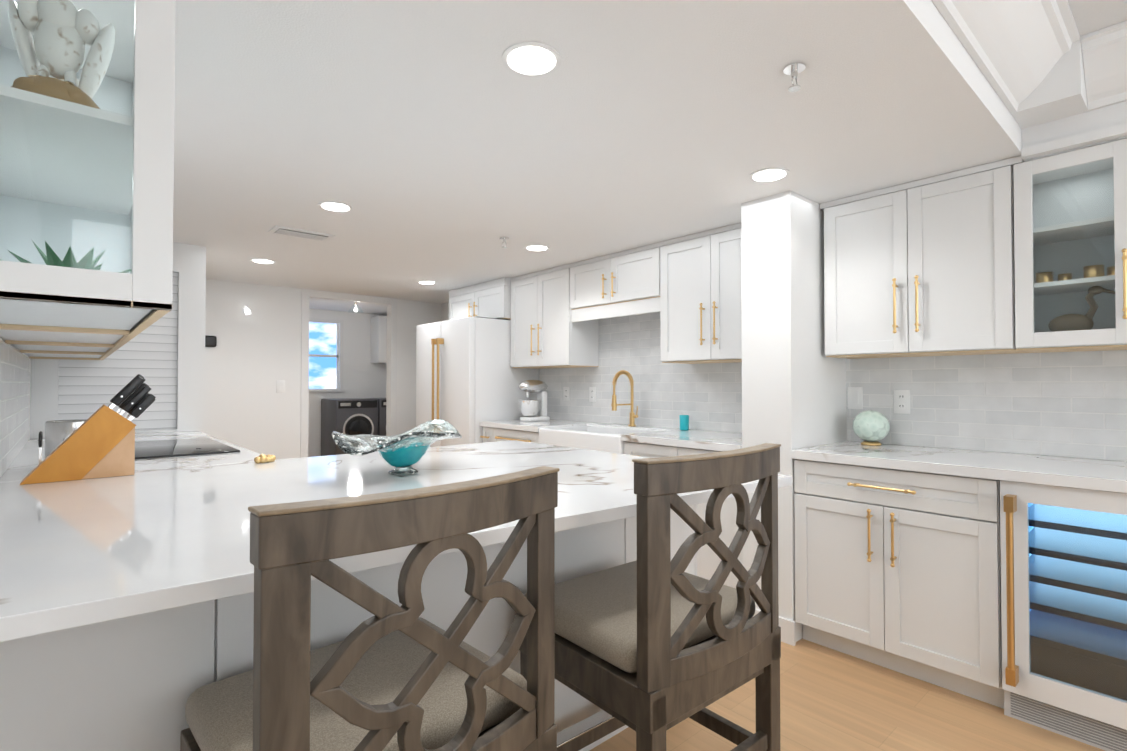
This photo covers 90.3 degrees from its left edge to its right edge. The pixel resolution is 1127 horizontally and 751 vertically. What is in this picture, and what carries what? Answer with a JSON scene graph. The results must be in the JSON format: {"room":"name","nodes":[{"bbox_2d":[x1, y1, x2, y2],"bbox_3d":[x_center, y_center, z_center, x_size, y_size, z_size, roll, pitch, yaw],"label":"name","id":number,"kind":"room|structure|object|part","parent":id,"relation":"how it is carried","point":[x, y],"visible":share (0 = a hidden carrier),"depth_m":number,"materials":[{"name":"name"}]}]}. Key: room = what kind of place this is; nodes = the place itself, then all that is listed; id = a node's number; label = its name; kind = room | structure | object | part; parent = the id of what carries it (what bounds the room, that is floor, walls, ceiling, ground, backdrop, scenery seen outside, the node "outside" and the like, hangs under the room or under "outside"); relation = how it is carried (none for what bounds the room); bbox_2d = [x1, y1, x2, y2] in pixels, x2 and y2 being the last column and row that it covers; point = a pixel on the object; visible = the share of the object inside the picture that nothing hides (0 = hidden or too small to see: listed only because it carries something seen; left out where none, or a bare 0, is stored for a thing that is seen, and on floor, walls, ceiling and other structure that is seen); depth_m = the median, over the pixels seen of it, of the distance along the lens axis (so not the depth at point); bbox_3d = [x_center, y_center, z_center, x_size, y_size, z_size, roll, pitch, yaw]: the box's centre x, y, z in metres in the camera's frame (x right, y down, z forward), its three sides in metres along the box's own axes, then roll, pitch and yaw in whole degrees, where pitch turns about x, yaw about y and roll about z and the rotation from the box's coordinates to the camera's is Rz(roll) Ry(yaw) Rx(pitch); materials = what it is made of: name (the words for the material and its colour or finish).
{"room":"kitchen","nodes":[
{"label":"kitchen","id":0,"kind":"room"},
{"bbox_2d":[0,337,28,356],"bbox_3d":[-0.560,-0.069,0.291,0.100,2.600,7.850,1,-1,-41],"label":"wall","id":1,"kind":"structure","parent":0,"point":[2,339],"depth_m":2.31,"materials":[{"name":"white paint"}]},
{"bbox_2d":[0,340,30,477],"bbox_3d":[-2.005,0.114,2.014,0.008,0.453,3.149,1,-1,-41],"label":"wall tile","id":2,"kind":"structure","parent":1,"relation":"attached to","point":[15,383],"depth_m":2.23,"materials":[{"name":"white tile"}]},
{"bbox_2d":[21,352,107,359],"bbox_3d":[-2.631,-0.494,2.975,0.323,0.766,0.886,1,-1,-41],"label":"upper cabinet","id":3,"kind":"object","parent":1,"relation":"attached to","point":[31,357],"depth_m":3.24,"materials":[{"name":"white"}]},
{"bbox_2d":[12,344,118,355],"bbox_3d":[-2.127,-0.503,2.403,0.323,0.766,0.880,1,-1,-41],"label":"upper cabinet","id":4,"kind":"object","parent":1,"relation":"attached to","point":[29,351],"depth_m":2.62,"materials":[{"name":"white wood"}]},
{"bbox_2d":[0,12,147,347],"bbox_3d":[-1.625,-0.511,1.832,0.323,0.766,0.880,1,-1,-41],"label":"upper cabinet","id":5,"kind":"object","parent":1,"relation":"attached to","point":[81,181],"depth_m":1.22,"materials":[{"name":"white wood"}]},
{"bbox_2d":[8,0,114,108],"bbox_3d":[-0.961,-0.627,1.077,0.157,0.270,0.166,1,-1,-41],"label":"figurine","id":6,"kind":"object","parent":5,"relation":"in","point":[68,42],"depth_m":1.05,"materials":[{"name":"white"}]},
{"bbox_2d":[0,241,131,272],"bbox_3d":[-1.048,-0.219,1.190,0.251,0.122,0.285,1,-1,-41],"label":"plant","id":7,"kind":"object","parent":5,"relation":"in","point":[69,262],"depth_m":1.15,"materials":[{"name":"green plant"}]},
{"bbox_2d":[29,242,205,438],"bbox_3d":[-2.760,-0.021,3.516,0.855,2.600,0.100,1,-1,-41],"label":"wall","id":8,"kind":"structure","parent":0,"point":[191,351],"depth_m":3.69,"materials":[{"name":"white paint"}]},
{"bbox_2d":[58,272,177,430],"bbox_3d":[-2.770,-0.166,3.510,0.578,1.028,0.020,1,-1,-41],"label":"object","id":9,"kind":"structure","parent":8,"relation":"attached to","point":[88,389],"depth_m":3.55,"materials":[{"name":"white tile"}]},
{"bbox_2d":[204,279,440,459],"bbox_3d":[-2.422,0.010,5.611,2.620,2.600,0.100,1,-1,-41],"label":"wall","id":10,"kind":"structure","parent":0,"point":[253,356],"depth_m":5.23,"materials":[{"name":"white paint"}]},
{"bbox_2d":[205,335,216,346],"bbox_3d":[-3.110,-0.300,4.929,0.100,0.100,0.022,1,-1,-41],"label":"thermostat","id":11,"kind":"object","parent":10,"relation":"attached to","point":[210,341],"visible":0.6,"depth_m":4.92,"materials":[{"name":"black plastic"}]},
{"bbox_2d":[243,307,250,314],"bbox_3d":[-2.880,-0.586,5.099,0.073,0.092,0.078,1,-1,-41],"label":"sconce","id":12,"kind":"object","parent":10,"relation":"attached to","point":[246,310],"visible":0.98,"depth_m":5.10,"materials":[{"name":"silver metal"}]},
{"bbox_2d":[276,380,284,392],"bbox_3d":[-2.679,0.105,5.310,0.075,0.120,0.010,1,-1,-41],"label":"light switch","id":13,"kind":"object","parent":10,"relation":"attached to","point":[280,386],"visible":1,"depth_m":5.30,"materials":[{"name":"white plastic"}]},
{"bbox_2d":[300,289,396,457],"bbox_3d":[-2.175,0.237,5.750,0.980,2.150,0.011,1,-1,-41],"label":"door frame","id":14,"kind":"structure","parent":10,"relation":"attached to","point":[306,294],"depth_m":5.53,"materials":[{"name":"white wood"}]},
{"bbox_2d":[308,309,386,456],"bbox_3d":[-4.127,0.064,9.305,3.100,2.600,0.100,1,-1,-41],"label":"wall","id":15,"kind":"structure","parent":0,"point":[360,371],"depth_m":9.68,"materials":[{"name":"white paint"}]},
{"bbox_2d":[309,318,344,391],"bbox_3d":[-4.045,-0.330,9.377,1.150,1.710,0.170,1,-1,-41],"label":"laundry window","id":16,"kind":"structure","parent":15,"relation":"in","point":[325,360],"depth_m":9.48,"materials":[{"name":"white"}]},
{"bbox_2d":[370,316,386,363],"bbox_3d":[-3.038,-0.622,9.945,0.628,0.810,0.389,1,-1,-41],"label":"wall cabinet","id":17,"kind":"object","parent":15,"relation":"attached to","point":[378,339],"depth_m":9.70,"materials":[{"name":"white wood"}]},
{"bbox_2d":[309,298,386,314],"bbox_3d":[-2.873,-1.237,7.897,3.300,0.240,3.900,1,-1,-41],"label":"ceiling","id":18,"kind":"structure","parent":0,"point":[330,305],"depth_m":8.94,"materials":[{"name":"white paint"}]},
{"bbox_2d":[173,0,1021,303],"bbox_3d":[-0.956,-1.148,3.389,3.575,0.550,5.400,1,-1,-41],"label":"ceiling","id":19,"kind":"structure","parent":0,"point":[439,144],"depth_m":2.00,"materials":[{"name":"white paint"}]},
{"bbox_2d":[250,258,275,263],"bbox_3d":[-2.258,-0.858,4.210,0.169,0.006,0.169,1,-1,-41],"label":"recessed light","id":20,"kind":"object","parent":19,"relation":"in","point":[263,261],"visible":0.98,"depth_m":4.20,"materials":[{"name":"white"}]},
{"bbox_2d":[267,225,334,241],"bbox_3d":[-1.606,-0.866,3.439,0.340,0.012,0.180,1,-1,-41],"label":"ceiling vent","id":21,"kind":"object","parent":19,"relation":"in","point":[297,233],"visible":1,"depth_m":3.41,"materials":[{"name":"white metal"}]},
{"bbox_2d":[318,201,352,211],"bbox_3d":[-1.186,-0.877,2.916,0.169,0.006,0.169,1,-1,-41],"label":"recessed light","id":22,"kind":"object","parent":19,"relation":"in","point":[334,206],"visible":1,"depth_m":2.90,"materials":[{"name":"white"}]},
{"bbox_2d":[417,281,435,283],"bbox_3d":[-1.244,-0.845,5.102,0.169,0.006,0.169,1,-1,-41],"label":"recessed light","id":23,"kind":"object","parent":19,"relation":"in","point":[425,282],"visible":0.94,"depth_m":5.08,"materials":[{"name":"white"}]},
{"bbox_2d":[500,236,508,247],"bbox_3d":[-0.374,-0.839,3.537,0.060,0.064,0.060,1,-1,-41],"label":"sprinkler","id":24,"kind":"object","parent":19,"relation":"attached to","point":[504,238],"visible":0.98,"depth_m":3.53,"materials":[{"name":"silver metal"}]},
{"bbox_2d":[502,41,560,76],"bbox_3d":[-0.091,-0.896,1.595,0.169,0.006,0.169,1,-1,-41],"label":"recessed light","id":25,"kind":"object","parent":19,"relation":"in","point":[532,59],"visible":1,"depth_m":1.58,"materials":[{"name":"white plastic"}]},
{"bbox_2d":[524,245,548,250],"bbox_3d":[-0.180,-0.864,3.801,0.169,0.006,0.169,1,-1,-41],"label":"recessed light","id":26,"kind":"object","parent":19,"relation":"in","point":[536,247],"visible":1,"depth_m":3.78,"materials":[{"name":"white"}]},
{"bbox_2d":[749,167,789,181],"bbox_3d":[0.908,-0.883,2.474,0.169,0.006,0.169,1,-1,-41],"label":"recessed light","id":27,"kind":"object","parent":19,"relation":"in","point":[770,174],"visible":1,"depth_m":2.46,"materials":[{"name":"white"}]},
{"bbox_2d":[783,62,805,91],"bbox_3d":[0.673,-0.867,1.634,0.060,0.064,0.060,1,-1,-41],"label":"sprinkler","id":28,"kind":"object","parent":19,"relation":"attached to","point":[793,69],"visible":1,"depth_m":1.63,"materials":[{"name":"silver metal"}]},
{"bbox_2d":[931,0,1086,115],"bbox_3d":[0.684,-1.104,1.103,2.820,0.202,0.195,1,-1,-41],"label":"crown molding","id":29,"kind":"structure","parent":19,"relation":"attached to","point":[1056,81],"depth_m":1.85,"materials":[{"name":"white wood"}]},
{"bbox_2d":[441,302,1116,460],"bbox_3d":[1.604,-0.027,3.093,0.100,2.600,9.200,1,-1,-41],"label":"wall","id":30,"kind":"structure","parent":0,"point":[444,311],"depth_m":6.36,"materials":[{"name":"white paint"}]},
{"bbox_2d":[539,312,741,432],"bbox_3d":[0.579,-0.070,4.177,0.008,0.884,2.419,1,-1,-41],"label":"wall tile","id":31,"kind":"structure","parent":30,"relation":"attached to","point":[706,396],"depth_m":4.14,"materials":[{"name":"white tile"}]},
{"bbox_2d":[563,387,569,400],"bbox_3d":[0.024,0.158,4.791,0.008,0.120,0.075,1,-1,-41],"label":"electrical outlet","id":32,"kind":"object","parent":31,"relation":"attached to","point":[566,393],"visible":1,"depth_m":4.78,"materials":[{"name":"white plastic"}]},
{"bbox_2d":[589,387,595,401],"bbox_3d":[0.236,0.154,4.551,0.008,0.120,0.075,1,-1,-41],"label":"electrical outlet","id":33,"kind":"object","parent":31,"relation":"attached to","point":[592,394],"visible":1,"depth_m":4.55,"materials":[{"name":"white plastic"}]},
{"bbox_2d":[449,136,1126,368],"bbox_3d":[0.773,-0.475,3.635,0.421,0.785,5.402,1,-1,-41],"label":"upper cabinet","id":34,"kind":"object","parent":30,"relation":"attached to","point":[688,287],"visible":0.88,"depth_m":3.79,"materials":[{"name":"white wood"}]},
{"bbox_2d":[1036,272,1071,282],"bbox_3d":[2.022,-0.397,2.313,0.117,0.055,0.056,0,-1,19],"label":"cup","id":35,"kind":"object","parent":34,"relation":"in","point":[1049,278],"depth_m":2.30,"materials":[{"name":"gold metal"}]},
{"bbox_2d":[824,159,1051,358],"bbox_3d":[1.713,-0.480,2.642,0.320,0.750,0.823,1,-1,-41],"label":"upper cabinet","id":36,"kind":"object","parent":30,"relation":"attached to","point":[951,267],"depth_m":2.46,"materials":[{"name":"white wood"}]},
{"bbox_2d":[846,350,1126,460],"bbox_3d":[2.135,0.109,2.405,0.008,0.474,1.769,1,-1,-41],"label":"wall tile","id":37,"kind":"structure","parent":30,"relation":"attached to","point":[1068,404],"depth_m":2.54,"materials":[{"name":"white tile"}]},
{"bbox_2d":[848,387,862,408],"bbox_3d":[1.576,0.122,3.026,0.010,0.120,0.075,1,-1,-41],"label":"light switch","id":38,"kind":"object","parent":37,"relation":"attached to","point":[855,397],"visible":1,"depth_m":3.02,"materials":[{"name":"white plastic"}]},
{"bbox_2d":[894,390,909,413],"bbox_3d":[1.725,0.134,2.858,0.008,0.120,0.075,1,-1,-41],"label":"electrical outlet","id":39,"kind":"object","parent":37,"relation":"attached to","point":[901,401],"visible":1,"depth_m":2.85,"materials":[{"name":"white plastic"}]},
{"bbox_2d":[1013,21,1126,159],"bbox_3d":[3.113,-1.048,0.906,0.540,0.321,3.699,1,-1,-41],"label":"crown molding","id":40,"kind":"structure","parent":30,"relation":"attached to","point":[1098,116],"depth_m":2.06,"materials":[{"name":"white wood"}]},
{"bbox_2d":[1108,138,1126,349],"bbox_3d":[2.282,-0.489,1.995,0.320,0.750,0.435,1,-1,-41],"label":"upper cabinet","id":41,"kind":"object","parent":30,"relation":"attached to","point":[1117,150],"depth_m":2.05,"materials":[{"name":"white wood"}]},
{"bbox_2d":[1048,286,1114,331],"bbox_3d":[2.069,-0.240,2.219,0.100,0.222,0.251,1,-1,-41],"label":"pelican","id":42,"kind":"object","parent":41,"relation":"in","point":[1092,303],"depth_m":2.21,"materials":[{"name":"brown"}]},
{"bbox_2d":[1083,265,1114,277],"bbox_3d":[2.115,-0.401,2.194,0.122,0.058,0.060,0,-1,19],"label":"cup","id":43,"kind":"object","parent":41,"relation":"in","point":[1091,269],"depth_m":2.18,"materials":[{"name":"gold metal"}]},
{"bbox_2d":[741,190,846,641],"bbox_3d":[1.230,0.196,2.961,0.629,2.149,0.260,1,-1,-41],"label":"pillar","id":44,"kind":"structure","parent":0,"point":[793,386],"depth_m":2.76,"materials":[{"name":"white paint"}]},
{"bbox_2d":[590,638,1104,750],"bbox_3d":[-1.749,1.317,2.721,8.600,0.100,13.300,1,-1,-41],"label":"floor","id":45,"kind":"structure","parent":0,"point":[832,699],"depth_m":2.06,"materials":[{"name":"brown wood"}]},
{"bbox_2d":[0,631,227,750],"bbox_3d":[-1.220,0.818,1.408,0.394,0.860,1.182,1,-1,-41],"label":"peninsula base panel","id":46,"kind":"object","parent":45,"relation":"on","point":[137,702],"depth_m":1.00,"materials":[{"name":"white wood"}]},
{"bbox_2d":[0,440,792,686],"bbox_3d":[-0.505,0.356,1.835,2.022,0.034,1.595,1,-1,-41],"label":"countertop","id":47,"kind":"structure","parent":46,"relation":"on","point":[94,570],"depth_m":1.22,"materials":[{"name":"white stone"}]},
{"bbox_2d":[20,374,155,484],"bbox_3d":[-1.581,0.166,1.881,0.343,0.345,0.110,1,-1,-41],"label":"knife block","id":48,"kind":"object","parent":47,"relation":"on","point":[99,442],"visible":1,"depth_m":1.86,"materials":[{"name":"brown wood"}]},
{"bbox_2d":[254,454,275,462],"bbox_3d":[-1.192,0.331,2.235,0.080,0.034,0.078,1,-1,-41],"label":"ornament","id":49,"kind":"object","parent":47,"relation":"on","point":[264,458],"visible":1,"depth_m":2.21,"materials":[{"name":"gold metal"}]},
{"bbox_2d":[332,419,461,474],"bbox_3d":[-0.559,0.255,1.957,0.540,0.169,0.402,1,-1,-41],"label":"glass bowl","id":50,"kind":"object","parent":47,"relation":"on","point":[402,453],"visible":1,"depth_m":1.89,"materials":[{"name":"glass"}]},
{"bbox_2d":[224,587,401,678],"bbox_3d":[-0.924,0.822,1.668,0.395,0.860,1.182,1,-1,-41],"label":"base cabinet","id":51,"kind":"object","parent":45,"relation":"on","point":[331,623],"depth_m":1.23,"materials":[{"name":"white wood"}]},
{"bbox_2d":[321,398,377,455],"bbox_3d":[-3.501,0.873,9.205,0.685,0.980,0.800,1,-1,-41],"label":"washer","id":52,"kind":"object","parent":45,"relation":"on","point":[353,416],"visible":0.62,"depth_m":8.95,"materials":[{"name":"grey metal"}]},
{"bbox_2d":[180,466,559,750],"bbox_3d":[-0.343,0.707,1.012,0.512,1.070,0.516,1,-1,-44],"label":"stool","id":53,"kind":"object","parent":45,"relation":"on","point":[389,675],"visible":1,"depth_m":0.85,"materials":[{"name":"brown wood"}]},
{"bbox_3d":[-0.377,0.606,1.048,0.492,0.071,0.420,1,-1,-44],"label":"seat","id":54,"kind":"part","parent":53,"relation":"part of","materials":[{"name":"fabric"}]},
{"bbox_2d":[371,398,385,435],"bbox_3d":[-2.975,0.879,9.668,0.685,0.980,0.800,1,-1,-41],"label":"dryer","id":55,"kind":"object","parent":45,"relation":"on","point":[381,416],"visible":0.1,"depth_m":9.24,"materials":[{"name":"grey metal"}]},
{"bbox_2d":[419,555,526,673],"bbox_3d":[-0.634,0.826,1.936,0.394,0.860,1.202,1,-1,-41],"label":"base cabinet","id":56,"kind":"object","parent":45,"relation":"on","point":[444,596],"depth_m":1.49,"materials":[{"name":"white wood"}]},
{"bbox_2d":[0,431,259,478],"bbox_3d":[-2.113,0.369,2.746,0.812,0.034,1.897,1,-1,-41],"label":"countertop","id":57,"kind":"structure","parent":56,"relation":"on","point":[27,459],"depth_m":2.34,"materials":[{"name":"white stone"}]},
{"bbox_2d":[38,431,42,464],"bbox_3d":[-1.748,0.263,1.872,0.009,0.152,0.069,1,-1,-41],"label":"scissors","id":58,"kind":"object","parent":57,"relation":"on","point":[40,442],"visible":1,"depth_m":1.87,"materials":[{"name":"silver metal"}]},
{"bbox_2d":[44,420,85,458],"bbox_3d":[-1.827,0.254,2.069,0.130,0.175,0.130,1,-1,-41],"label":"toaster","id":59,"kind":"object","parent":57,"relation":"on","point":[58,433],"visible":0.38,"depth_m":2.01,"materials":[{"name":"silver metal"}]},
{"bbox_2d":[135,435,243,458],"bbox_3d":[-1.943,0.347,2.691,0.530,0.008,0.810,1,-1,-41],"label":"cooktop","id":60,"kind":"object","parent":57,"relation":"in","point":[199,444],"depth_m":2.67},
{"bbox_2d":[416,317,538,446],"bbox_3d":[-0.834,0.397,5.173,0.798,1.772,0.944,1,-1,-41],"label":"fridge","id":61,"kind":"object","parent":45,"relation":"on","point":[469,378],"visible":0.35,"depth_m":4.81,"materials":[{"name":"white metal"}]},
{"bbox_2d":[554,527,631,750],"bbox_3d":[-0.338,0.830,2.197,0.395,0.860,1.202,1,-1,-41],"label":"base cabinet","id":62,"kind":"object","parent":45,"relation":"on","point":[573,560],"depth_m":1.75,"materials":[{"name":"white wood"}]},
{"bbox_2d":[480,419,742,587],"bbox_3d":[0.336,0.828,3.942,0.660,0.915,2.401,1,-1,-41],"label":"base cabinet","id":63,"kind":"object","parent":45,"relation":"on","point":[648,441],"visible":0.25,"depth_m":3.47,"materials":[{"name":"white"}]},
{"bbox_2d":[518,380,549,421],"bbox_3d":[-0.256,0.208,4.704,0.300,0.345,0.190,1,-1,-41],"label":"stand mixer","id":64,"kind":"object","parent":63,"relation":"on","point":[530,410],"visible":1,"depth_m":4.65,"materials":[{"name":"white plastic"}]},
{"bbox_2d":[611,370,637,425],"bbox_3d":[0.448,0.165,4.047,0.238,0.411,0.093,1,-1,-41],"label":"faucet","id":65,"kind":"object","parent":63,"relation":"on","point":[614,405],"visible":1,"depth_m":4.08,"materials":[{"name":"gold metal"}]},
{"bbox_2d":[679,415,688,429],"bbox_3d":[0.811,0.317,3.762,0.064,0.100,0.064,1,-1,-41],"label":"cup","id":66,"kind":"object","parent":63,"relation":"on","point":[684,422],"visible":1,"depth_m":3.74,"materials":[{"name":"teal plastic"}]},
{"bbox_2d":[519,443,780,750],"bbox_3d":[0.229,0.714,1.456,0.512,1.070,0.516,1,-1,-39],"label":"stool","id":67,"kind":"object","parent":45,"relation":"on","point":[654,642],"visible":0.96,"depth_m":1.26,"materials":[{"name":"brown wood"}]},
{"bbox_3d":[0.199,0.613,1.495,0.492,0.071,0.420,1,-1,-39],"label":"seat","id":68,"kind":"part","parent":67,"relation":"part of","materials":[{"name":"fabric"}]},
{"bbox_2d":[632,511,696,575],"bbox_3d":[-0.037,0.834,2.461,0.406,0.860,1.202,1,-1,-41],"label":"base cabinet","id":69,"kind":"object","parent":45,"relation":"on","point":[680,530],"depth_m":2.07,"materials":[{"name":"white wood"}]},
{"bbox_2d":[753,609,795,645],"bbox_3d":[0.989,1.212,2.734,0.014,0.110,0.288,1,-1,-41],"label":"baseboard","id":70,"kind":"structure","parent":45,"relation":"on","point":[788,631],"depth_m":2.63,"materials":[{"name":"white wood"}]},
{"bbox_2d":[794,461,1018,708],"bbox_3d":[1.579,0.828,2.561,0.617,0.874,0.779,1,-1,-41],"label":"base cabinet","id":71,"kind":"object","parent":45,"relation":"on","point":[897,558],"depth_m":2.31,"materials":[{"name":"white wood"}]},
{"bbox_2d":[791,441,1126,492],"bbox_3d":[1.896,0.364,2.189,0.642,0.040,1.766,1,-1,-41],"label":"countertop","id":72,"kind":"structure","parent":71,"relation":"on","point":[1083,473],"depth_m":2.25,"materials":[{"name":"white stone"}]},
{"bbox_2d":[852,410,889,445],"bbox_3d":[1.568,0.265,2.857,0.170,0.176,0.170,1,-1,-41],"label":"globe lamp","id":73,"kind":"object","parent":72,"relation":"on","point":[871,427],"visible":1,"depth_m":2.80,"materials":[{"name":"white glass"}]},
{"bbox_2d":[1000,480,1126,750],"bbox_3d":[2.016,0.821,2.018,0.676,0.872,0.604,1,-1,-41],"label":"wine fridge","id":74,"kind":"object","parent":45,"relation":"on","point":[1064,602],"visible":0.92,"depth_m":1.99,"materials":[{"name":"white"}]},
{"bbox_2d":[1068,0,1126,35],"bbox_3d":[2.082,-1.349,-0.063,3.575,0.250,3.800,1,-1,-41],"label":"ceiling","id":75,"kind":"structure","parent":0,"point":[1090,16],"depth_m":1.85,"materials":[{"name":"white paint"}]}
]}

